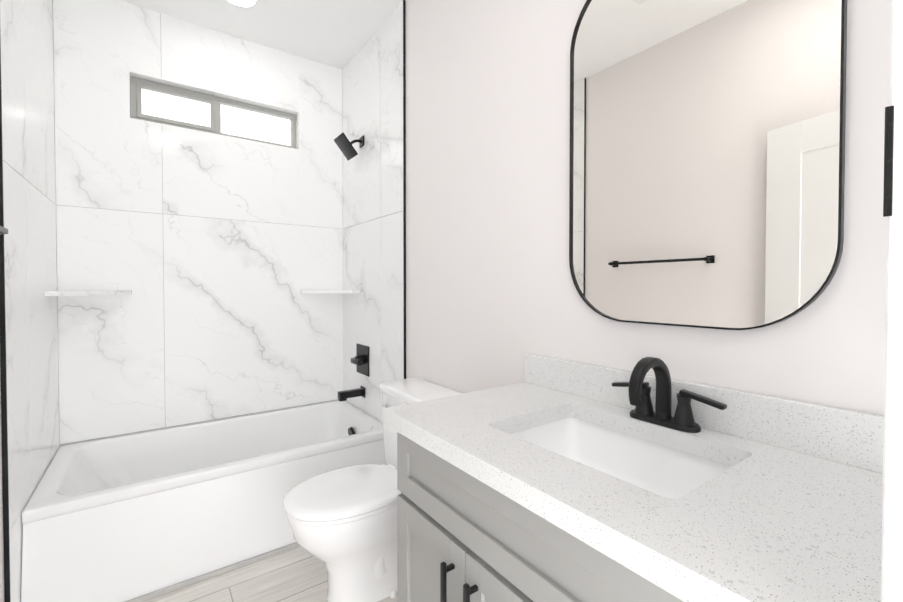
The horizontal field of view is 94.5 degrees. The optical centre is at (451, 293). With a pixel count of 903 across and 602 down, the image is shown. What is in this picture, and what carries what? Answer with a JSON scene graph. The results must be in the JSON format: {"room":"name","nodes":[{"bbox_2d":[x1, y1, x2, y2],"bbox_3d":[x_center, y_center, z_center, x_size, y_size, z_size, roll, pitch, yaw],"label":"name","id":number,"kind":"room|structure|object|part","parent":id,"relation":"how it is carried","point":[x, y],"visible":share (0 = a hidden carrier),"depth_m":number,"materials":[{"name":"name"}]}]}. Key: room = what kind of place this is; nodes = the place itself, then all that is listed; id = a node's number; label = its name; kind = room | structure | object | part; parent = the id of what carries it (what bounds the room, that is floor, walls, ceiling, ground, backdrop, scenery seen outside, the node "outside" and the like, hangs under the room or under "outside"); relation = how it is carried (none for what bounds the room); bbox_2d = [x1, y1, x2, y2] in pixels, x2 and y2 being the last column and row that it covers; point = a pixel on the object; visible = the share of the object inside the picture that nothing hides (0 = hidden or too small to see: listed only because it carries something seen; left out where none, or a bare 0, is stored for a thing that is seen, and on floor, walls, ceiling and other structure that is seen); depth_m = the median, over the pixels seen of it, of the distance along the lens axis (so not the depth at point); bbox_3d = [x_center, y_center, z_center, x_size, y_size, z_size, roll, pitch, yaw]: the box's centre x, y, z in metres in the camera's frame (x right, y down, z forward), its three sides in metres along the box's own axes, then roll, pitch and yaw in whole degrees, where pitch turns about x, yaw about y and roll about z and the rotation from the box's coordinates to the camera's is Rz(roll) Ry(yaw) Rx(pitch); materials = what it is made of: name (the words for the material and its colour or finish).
{"room":"bathroom","nodes":[
{"label":"bathroom","id":0,"kind":"room"},
{"bbox_2d":[0,377,4,601],"bbox_3d":[-1.096,-0.157,0.751,0.100,2.785,3.601,-1,1,-36],"label":"wall","id":1,"kind":"structure","parent":0,"point":[2,599],"depth_m":1.35,"materials":[{"name":"white paint"}]},
{"bbox_2d":[0,226,7,234],"bbox_3d":[-1.107,-0.172,0.914,0.070,0.044,0.650,-1,1,-36],"label":"towel rail","id":2,"kind":"object","parent":1,"relation":"attached to","point":[3,230],"visible":1,"depth_m":1.16,"materials":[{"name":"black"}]},
{"bbox_2d":[0,31,10,601],"bbox_3d":[-1.456,-0.167,1.350,0.013,2.785,0.005,-1,1,-36],"label":"trim","id":3,"kind":"structure","parent":1,"relation":"attached to","point":[5,479],"depth_m":1.36,"materials":[{"name":"black"}]},
{"bbox_2d":[0,0,59,601],"bbox_3d":[-1.729,-0.174,1.729,0.012,2.785,0.929,-1,1,-36],"label":"wall tiles","id":4,"kind":"structure","parent":1,"relation":"attached to","point":[28,129],"depth_m":1.63,"materials":[{"name":"tile"}]},
{"bbox_2d":[53,47,342,445],"bbox_3d":[-1.439,-0.189,2.622,1.524,2.785,0.160,-1,1,-36],"label":"wall","id":5,"kind":"structure","parent":0,"point":[193,423],"depth_m":2.40,"materials":[{"name":"white paint"}]},
{"bbox_2d":[53,0,342,444],"bbox_3d":[-1.411,-0.408,2.579,1.500,2.345,0.087,-1,1,-36],"label":"wall tile","id":6,"kind":"structure","parent":5,"relation":"attached to","point":[215,253],"depth_m":2.43,"materials":[{"name":"stone"}]},
{"bbox_2d":[45,290,131,295],"bbox_3d":[-1.785,-0.003,2.078,0.299,0.023,0.299,-1,1,-36],"label":"shelf","id":7,"kind":"object","parent":6,"relation":"attached to","point":[88,292],"visible":1,"depth_m":2.02,"materials":[{"name":"stone"}]},
{"bbox_2d":[300,289,359,292],"bbox_3d":[-0.810,-0.015,2.777,0.299,0.023,0.299,-1,1,-36],"label":"shelf","id":8,"kind":"object","parent":6,"relation":"attached to","point":[331,291],"visible":1,"depth_m":2.74,"materials":[{"name":"stone"}]},
{"bbox_2d":[130,76,295,148],"bbox_3d":[-1.427,-1.087,2.590,0.895,0.248,0.052,-1,1,-36],"label":"window","id":9,"kind":"structure","parent":5,"relation":"in","point":[137,85],"depth_m":2.51,"materials":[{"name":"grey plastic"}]},
{"bbox_2d":[121,0,402,69],"bbox_3d":[-0.436,-1.607,1.200,1.724,0.100,3.601,-1,1,-36],"label":"ceiling","id":10,"kind":"structure","parent":0,"point":[338,34],"depth_m":2.41,"materials":[{"name":"white paint"}]},
{"bbox_2d":[226,0,258,7],"bbox_3d":[-1.118,-1.567,2.200,0.190,0.013,0.190,-1,1,-36],"label":"recessed light","id":11,"kind":"object","parent":10,"relation":"in","point":[246,3],"visible":0.96,"depth_m":2.25,"materials":[{"name":"white"}]},
{"bbox_2d":[144,546,397,601],"bbox_3d":[-0.436,1.277,1.248,1.724,0.100,3.601,-1,1,-36],"label":"floor","id":12,"kind":"structure","parent":0,"point":[298,574],"depth_m":1.75,"materials":[{"name":"wood"}]},
{"bbox_2d":[21,400,386,601],"bbox_3d":[-1.143,0.991,2.229,1.496,0.440,0.827,-1,1,-36],"label":"tub","id":13,"kind":"object","parent":12,"relation":"on","point":[123,518],"visible":0.79,"depth_m":1.86,"materials":[{"name":"white plastic"}]},
{"bbox_2d":[125,542,299,601],"bbox_3d":[-0.898,1.205,1.891,1.494,0.022,0.012,-1,1,-36],"label":"baseboard","id":14,"kind":"structure","parent":13,"relation":"attached to","point":[171,588],"depth_m":1.79,"materials":[{"name":"grey wood"}]},
{"bbox_2d":[282,378,462,601],"bbox_3d":[-0.327,0.828,1.761,0.723,0.781,0.510,-1,1,-36],"label":"toilet","id":15,"kind":"object","parent":12,"relation":"on","point":[342,521],"visible":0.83,"depth_m":1.62,"materials":[{"name":"white ceramic"}]},
{"bbox_3d":[-0.418,0.799,1.695,0.497,0.050,0.390,-1,1,-36],"label":"seat","id":16,"kind":"part","parent":15,"relation":"part of","materials":[{"name":"white plastic"}]},
{"bbox_3d":[-0.126,0.638,1.902,0.228,0.406,0.510,-1,1,-36],"label":"tank","id":17,"kind":"part","parent":15,"relation":"part of","materials":[{"name":"white ceramic"}]},
{"bbox_2d":[384,353,883,601],"bbox_3d":[0.333,0.695,0.963,0.590,1.074,0.999,-1,1,-36],"label":"bathroom vanity","id":18,"kind":"object","parent":12,"relation":"on","point":[550,479],"visible":1,"depth_m":0.83,"materials":[{"name":"grey stone"}]},
{"bbox_2d":[511,418,731,498],"bbox_3d":[0.361,0.454,0.968,0.388,0.154,0.518,-1,1,-36],"label":"sink","id":19,"kind":"object","parent":18,"relation":"in","point":[663,468],"depth_m":1.11,"materials":[{"name":"white ceramic"}]},
{"bbox_2d":[612,357,726,432],"bbox_3d":[0.497,0.243,1.035,0.172,0.174,0.284,-1,1,-36],"label":"faucet","id":20,"kind":"object","parent":18,"relation":"on","point":[659,403],"depth_m":1.04,"materials":[{"name":"black metal"}]},
{"bbox_2d":[406,0,890,415],"bbox_3d":[0.224,-0.173,1.697,0.100,2.785,3.601,-1,1,-36],"label":"wall","id":21,"kind":"structure","parent":0,"point":[493,297],"depth_m":1.51,"materials":[{"name":"white paint"}]},
{"bbox_2d":[342,1,403,422],"bbox_3d":[-0.513,-0.189,2.627,0.012,2.785,0.886,-1,1,-36],"label":"wall tiles","id":22,"kind":"structure","parent":21,"relation":"attached to","point":[372,113],"depth_m":2.55,"materials":[{"name":"stone"}]},
{"bbox_2d":[334,133,363,159],"bbox_3d":[-0.640,-0.935,2.640,0.164,0.147,0.150,-1,1,-36],"label":"shower head","id":23,"kind":"object","parent":22,"relation":"attached to","point":[344,145],"visible":1,"depth_m":2.62},
{"bbox_2d":[338,386,364,401],"bbox_3d":[-0.640,0.638,2.666,0.165,0.068,0.068,-1,1,-36],"label":"tub spout","id":24,"kind":"object","parent":22,"relation":"attached to","point":[344,395],"visible":1,"depth_m":2.65,"materials":[{"name":"black metal"}]},
{"bbox_2d":[351,343,368,376],"bbox_3d":[-0.602,0.428,2.683,0.078,0.190,0.200,-1,1,-36],"label":"shower valve","id":25,"kind":"object","parent":22,"relation":"attached to","point":[360,359],"visible":1,"depth_m":2.67,"materials":[{"name":"black metal"}]},
{"bbox_2d":[403,0,405,378],"bbox_3d":[-0.254,-0.182,2.265,0.013,2.785,0.005,-1,1,-36],"label":"trim","id":26,"kind":"structure","parent":21,"relation":"attached to","point":[404,143],"depth_m":2.25,"materials":[{"name":"black metal"}]},
{"bbox_2d":[569,0,846,329],"bbox_3d":[0.582,-0.436,1.088,0.020,1.039,0.658,-1,1,-36],"label":"mirror","id":27,"kind":"object","parent":21,"relation":"attached to","point":[707,166],"visible":0.94,"depth_m":1.02,"materials":[{"name":"black mirror"}]},
{"bbox_2d":[881,0,902,601],"bbox_3d":[0.778,-0.150,0.325,0.599,2.785,0.526,-1,1,-36],"label":"door frame","id":28,"kind":"structure","parent":0,"point":[892,549],"depth_m":0.36,"materials":[{"name":"white wood"}]},
{"bbox_2d":[883,105,893,216],"bbox_3d":[0.380,-0.115,0.363,0.004,0.095,0.006,-1,1,-36],"label":"plate","id":29,"kind":"object","parent":28,"relation":"attached to","point":[888,162],"visible":1,"depth_m":0.36,"materials":[{"name":"black metal"}]}
]}

